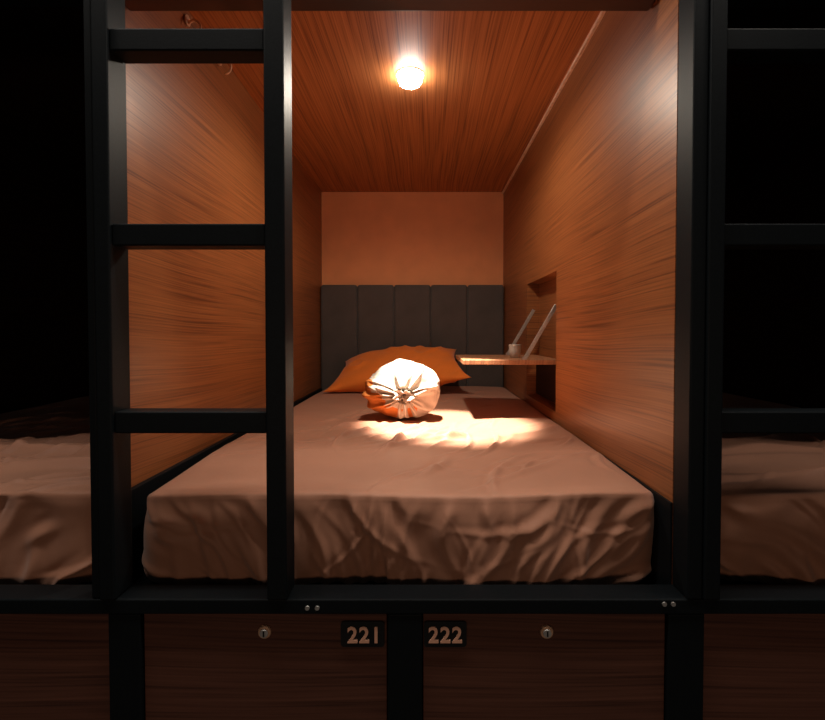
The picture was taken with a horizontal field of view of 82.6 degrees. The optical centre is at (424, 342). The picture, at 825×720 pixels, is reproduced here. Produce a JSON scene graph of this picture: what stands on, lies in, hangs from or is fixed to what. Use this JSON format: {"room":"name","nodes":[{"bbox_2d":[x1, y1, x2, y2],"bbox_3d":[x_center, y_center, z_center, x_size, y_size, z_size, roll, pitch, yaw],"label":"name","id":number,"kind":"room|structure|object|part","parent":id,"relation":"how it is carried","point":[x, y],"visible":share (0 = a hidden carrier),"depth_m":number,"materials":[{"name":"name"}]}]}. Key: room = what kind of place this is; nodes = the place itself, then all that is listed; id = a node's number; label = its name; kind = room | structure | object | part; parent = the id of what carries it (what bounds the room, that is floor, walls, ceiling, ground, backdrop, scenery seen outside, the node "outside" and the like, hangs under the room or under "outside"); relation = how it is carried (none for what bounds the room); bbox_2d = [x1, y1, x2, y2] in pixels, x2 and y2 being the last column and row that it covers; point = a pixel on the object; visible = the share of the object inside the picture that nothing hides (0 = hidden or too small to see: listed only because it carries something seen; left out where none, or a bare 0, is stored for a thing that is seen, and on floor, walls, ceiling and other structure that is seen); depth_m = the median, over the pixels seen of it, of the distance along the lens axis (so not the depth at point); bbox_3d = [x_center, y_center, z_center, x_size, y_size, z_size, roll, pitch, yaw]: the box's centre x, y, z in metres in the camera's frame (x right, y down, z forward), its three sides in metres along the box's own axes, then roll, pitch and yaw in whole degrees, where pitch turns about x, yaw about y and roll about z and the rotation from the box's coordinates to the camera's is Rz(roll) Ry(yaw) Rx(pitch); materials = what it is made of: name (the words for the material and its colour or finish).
{"room":"dormitory","nodes":[
{"label":"dormitory","id":0,"kind":"room"},
{"bbox_2d":[0,125,88,413],"bbox_3d":[-1.829,-0.202,1.971,0.030,1.458,2.010,0,1,0],"label":"wall","id":1,"kind":"structure","parent":0,"point":[44,350],"depth_m":2.21,"materials":[{"name":"brown wood"}]},
{"bbox_2d":[125,6,321,486],"bbox_3d":[-0.669,-0.202,1.971,0.030,1.458,2.010,0,1,0],"label":"wall","id":2,"kind":"structure","parent":0,"point":[195,133],"depth_m":1.37,"materials":[{"name":"orange wood"}]},
{"bbox_2d":[183,14,201,28],"bbox_3d":[-0.631,-0.866,1.282,0.043,0.057,0.028,0,1,0],"label":"coat hook","id":3,"kind":"object","parent":2,"relation":"attached to","point":[187,21],"visible":0.65,"depth_m":1.28,"materials":[{"name":"gold metal"}]},
{"bbox_3d":[-0.630,-0.861,1.282,0.041,0.047,0.007,0,1,0],"label":"hook arm","id":4,"kind":"part","parent":3,"relation":"part of","materials":[{"name":"gold metal"}]},
{"bbox_2d":[218,64,231,74],"bbox_3d":[-0.631,-0.877,1.482,0.043,0.057,0.028,0,1,0],"label":"coat hook","id":5,"kind":"object","parent":2,"relation":"attached to","point":[230,69],"visible":0.45,"depth_m":1.48,"materials":[{"name":"gold metal"}]},
{"bbox_3d":[-0.630,-0.871,1.482,0.041,0.047,0.007,0,1,0],"label":"hook arm","id":6,"kind":"part","parent":5,"relation":"part of","materials":[{"name":"gold metal"}]},
{"bbox_2d":[321,192,502,286],"bbox_3d":[0.000,-0.224,3.006,4.400,1.458,0.060,0,1,0],"label":"wall","id":7,"kind":"structure","parent":0,"point":[369,238],"depth_m":2.97,"materials":[{"name":"orange paint"}]},
{"bbox_2d":[321,285,503,390],"bbox_3d":[-0.079,-0.002,2.949,1.144,0.720,0.061,0,1,0],"label":"headboard","id":8,"kind":"object","parent":7,"relation":"attached to","point":[355,320],"visible":0.56,"depth_m":2.92,"materials":[{"name":"grey fabric"}]},
{"bbox_3d":[-0.537,-0.002,2.938,0.226,0.720,0.039,0,1,0],"label":"upholstered panel","id":9,"kind":"part","parent":8,"relation":"part of","materials":[{"name":"grey fabric"}]},
{"bbox_3d":[-0.308,-0.002,2.938,0.226,0.720,0.039,0,1,0],"label":"upholstered panel","id":10,"kind":"part","parent":8,"relation":"part of","materials":[{"name":"grey fabric"}]},
{"bbox_3d":[-0.079,-0.002,2.938,0.226,0.720,0.039,0,1,0],"label":"upholstered panel","id":11,"kind":"part","parent":8,"relation":"part of","materials":[{"name":"grey fabric"}]},
{"bbox_3d":[0.149,-0.002,2.938,0.226,0.720,0.039,0,1,0],"label":"upholstered panel","id":12,"kind":"part","parent":8,"relation":"part of","materials":[{"name":"grey fabric"}]},
{"bbox_3d":[0.378,-0.002,2.938,0.226,0.720,0.039,0,1,0],"label":"upholstered panel","id":13,"kind":"part","parent":8,"relation":"part of","materials":[{"name":"grey fabric"}]},
{"bbox_2d":[0,7,824,191],"bbox_3d":[-0.057,-0.952,1.990,3.574,0.040,1.940,0,1,0],"label":"ceiling","id":14,"kind":"structure","parent":0,"point":[490,79],"depth_m":1.71,"materials":[{"name":"brown wood"}]},
{"bbox_2d":[396,67,423,89],"bbox_3d":[-0.051,-0.903,1.616,0.096,0.040,0.096,0,1,0],"label":"ceiling lamp","id":15,"kind":"object","parent":14,"relation":"attached to","point":[410,78],"visible":1,"depth_m":1.59,"materials":[{"name":"white glass"}]},
{"bbox_2d":[422,615,422,719],"bbox_3d":[0.050,1.062,0.622,6.500,0.050,5.000,0,1,0],"label":"floor","id":16,"kind":"structure","parent":0,"point":[422,615],"depth_m":1.47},
{"bbox_2d":[0,0,824,719],"bbox_3d":[0.000,-0.190,1.922,4.200,2.400,2.106,0,1,0],"label":"frame","id":17,"kind":"object","parent":16,"relation":"on","point":[682,603],"visible":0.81,"depth_m":0.89,"materials":[{"name":"black metal"}]},
{"bbox_2d":[0,396,91,584],"bbox_3d":[-1.238,0.377,1.929,1.096,0.253,1.969,0,1,0],"label":"mattress","id":18,"kind":"object","parent":17,"relation":"on","point":[45,483],"visible":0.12,"depth_m":0.99,"materials":[{"name":"brown fabric"}]},
{"bbox_2d":[0,614,109,719],"bbox_3d":[-0.827,0.728,1.308,0.449,0.440,0.815,0,1,0],"label":"locker","id":19,"kind":"object","parent":17,"relation":"on","point":[53,666],"visible":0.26,"depth_m":0.90,"materials":[{"name":"brown wood"}]},
{"bbox_3d":[-0.623,-0.443,0.894,0.016,1.852,0.053,0,1,0],"label":"post","id":20,"kind":"part","parent":17,"relation":"part of","materials":[{"name":"black metal"}]},
{"bbox_3d":[-0.570,0.772,0.920,0.062,0.518,0.053,0,1,0],"label":"leg","id":21,"kind":"part","parent":17,"relation":"part of","materials":[{"name":"black metal"}]},
{"bbox_2d":[91,0,294,599],"bbox_3d":[-0.436,-0.443,0.888,0.353,1.852,0.057,0,1,0],"label":"ladder","id":22,"kind":"object","parent":17,"relation":"attached to","point":[113,46],"visible":1,"depth_m":0.87,"materials":[{"name":"black metal"}]},
{"bbox_3d":[-0.597,-0.443,0.888,0.030,1.852,0.057,0,1,0],"label":"rail","id":23,"kind":"part","parent":22,"relation":"part of","materials":[{"name":"black metal"}]},
{"bbox_3d":[-0.278,-0.443,0.888,0.037,1.852,0.057,0,1,0],"label":"rail","id":24,"kind":"part","parent":22,"relation":"part of","materials":[{"name":"black metal"}]},
{"bbox_3d":[-0.647,0.404,1.954,0.014,0.204,1.930,0,1,0],"label":"rail","id":25,"kind":"part","parent":17,"relation":"part of","materials":[{"name":"black metal"}]},
{"bbox_2d":[144,614,387,719],"bbox_3d":[-0.305,0.728,1.303,0.464,0.440,0.825,0,1,0],"label":"locker","id":26,"kind":"object","parent":17,"relation":"on","point":[198,666],"visible":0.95,"depth_m":0.90,"materials":[{"name":"brown wood"}]},
{"bbox_3d":[-0.119,0.555,0.895,0.083,0.049,0.004,0,1,0],"label":"number plate","id":27,"kind":"part","parent":26,"relation":"part of","materials":[{"name":"black plastic"}]},
{"bbox_2d":[142,386,654,584],"bbox_3d":[-0.061,0.382,1.929,1.101,0.245,1.969,0,1,0],"label":"mattress","id":28,"kind":"object","parent":17,"relation":"on","point":[482,487],"visible":0.83,"depth_m":0.98,"materials":[{"name":"brown fabric"}]},
{"bbox_2d":[324,345,471,391],"bbox_3d":[-0.149,0.140,2.665,0.788,0.244,0.432,0,1,0],"label":"pillow","id":29,"kind":"object","parent":28,"relation":"on","point":[358,369],"visible":0.7,"depth_m":2.58,"materials":[{"name":"orange fabric"}]},
{"bbox_2d":[362,359,439,418],"bbox_3d":[-0.090,0.173,1.816,0.299,0.223,0.240,0,1,0],"label":"round cushion","id":30,"kind":"object","parent":28,"relation":"on","point":[400,388],"visible":1,"depth_m":1.74,"materials":[{"name":"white fabric"}]},
{"bbox_3d":[-0.038,0.772,0.920,0.065,0.518,0.053,0,1,0],"label":"leg","id":31,"kind":"part","parent":17,"relation":"part of","materials":[{"name":"black metal"}]},
{"bbox_2d":[423,614,664,719],"bbox_3d":[0.228,0.728,1.303,0.462,0.440,0.825,0,1,0],"label":"locker","id":32,"kind":"object","parent":17,"relation":"on","point":[476,666],"visible":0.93,"depth_m":0.90,"materials":[{"name":"brown wood"}]},
{"bbox_3d":[0.039,0.555,0.895,0.081,0.049,0.004,0,1,0],"label":"number plate","id":33,"kind":"part","parent":32,"relation":"part of","materials":[{"name":"black plastic"}]},
{"bbox_3d":[0.493,0.403,1.929,0.004,0.208,1.980,0,1,0],"label":"rail","id":34,"kind":"part","parent":17,"relation":"part of","materials":[{"name":"black metal"}]},
{"bbox_3d":[0.495,0.772,0.920,0.069,0.518,0.053,0,1,0],"label":"leg","id":35,"kind":"part","parent":17,"relation":"part of","materials":[{"name":"black metal"}]},
{"bbox_3d":[0.508,-0.443,0.892,0.028,1.852,0.056,0,1,0],"label":"post","id":36,"kind":"part","parent":17,"relation":"part of","materials":[{"name":"black metal"}]},
{"bbox_2d":[702,0,824,599],"bbox_3d":[0.722,-0.443,0.888,0.396,1.852,0.057,0,1,0],"label":"ladder","id":37,"kind":"object","parent":17,"relation":"attached to","point":[726,46],"visible":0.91,"depth_m":0.87,"materials":[{"name":"black metal"}]},
{"bbox_3d":[0.539,-0.443,0.888,0.031,1.852,0.057,0,1,0],"label":"rail","id":38,"kind":"part","parent":37,"relation":"part of","materials":[{"name":"black metal"}]},
{"bbox_2d":[703,614,824,719],"bbox_3d":[0.764,0.728,1.308,0.464,0.440,0.815,0,1,0],"label":"locker","id":39,"kind":"object","parent":17,"relation":"on","point":[756,666],"visible":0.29,"depth_m":0.90,"materials":[{"name":"brown wood"}]},
{"bbox_2d":[720,393,824,584],"bbox_3d":[1.143,0.375,1.929,1.098,0.256,1.969,0,1,0],"label":"mattress","id":40,"kind":"object","parent":17,"relation":"on","point":[773,484],"visible":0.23,"depth_m":0.98,"materials":[{"name":"brown fabric"}]},
{"bbox_2d":[503,0,678,584],"bbox_3d":[0.533,-0.202,1.952,0.074,1.458,2.048,0,1,0],"label":"wall","id":41,"kind":"structure","parent":0,"point":[590,207],"depth_m":1.27,"materials":[{"name":"orange wood"}]},
{"bbox_2d":[456,304,555,403],"bbox_3d":[0.348,0.047,2.024,0.407,0.401,0.475,0,1,0],"label":"folding table","id":42,"kind":"object","parent":41,"relation":"attached to","point":[545,366],"visible":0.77,"depth_m":1.94,"materials":[{"name":"brown wood"}]},
{"bbox_2d":[509,344,520,357],"bbox_3d":[0.374,0.034,1.951,0.053,0.054,0.053,0,1,0],"label":"cup","id":43,"kind":"object","parent":42,"relation":"on","point":[514,349],"visible":1,"depth_m":1.93,"materials":[{"name":"ceramic"}]},
{"bbox_3d":[0.446,-0.049,2.189,0.015,0.244,0.006,30,1,-1],"label":"support arm","id":44,"kind":"part","parent":42,"relation":"part of","materials":[{"name":"metal"}]},
{"bbox_3d":[0.446,-0.041,1.815,0.015,0.244,0.006,30,1,-1],"label":"support arm","id":45,"kind":"part","parent":42,"relation":"part of","materials":[{"name":"metal"}]},
{"bbox_3d":[0.544,0.168,2.034,0.016,0.159,0.460,0,1,0],"label":"recess panel","id":46,"kind":"part","parent":42,"relation":"part of","materials":[{"name":"brown wood"}]},
{"bbox_2d":[502,11,605,193],"bbox_3d":[0.490,-0.926,2.035,0.010,0.011,1.849,0,1,0],"label":"trim","id":47,"kind":"structure","parent":41,"relation":"attached to","point":[602,13],"depth_m":1.66,"materials":[{"name":"brown wood"}]},
{"bbox_2d":[723,124,824,407],"bbox_3d":[1.715,-0.202,1.971,0.030,1.458,2.010,0,1,0],"label":"wall","id":48,"kind":"structure","parent":0,"point":[774,331],"depth_m":2.26,"materials":[{"name":"brown wood"}]}
]}

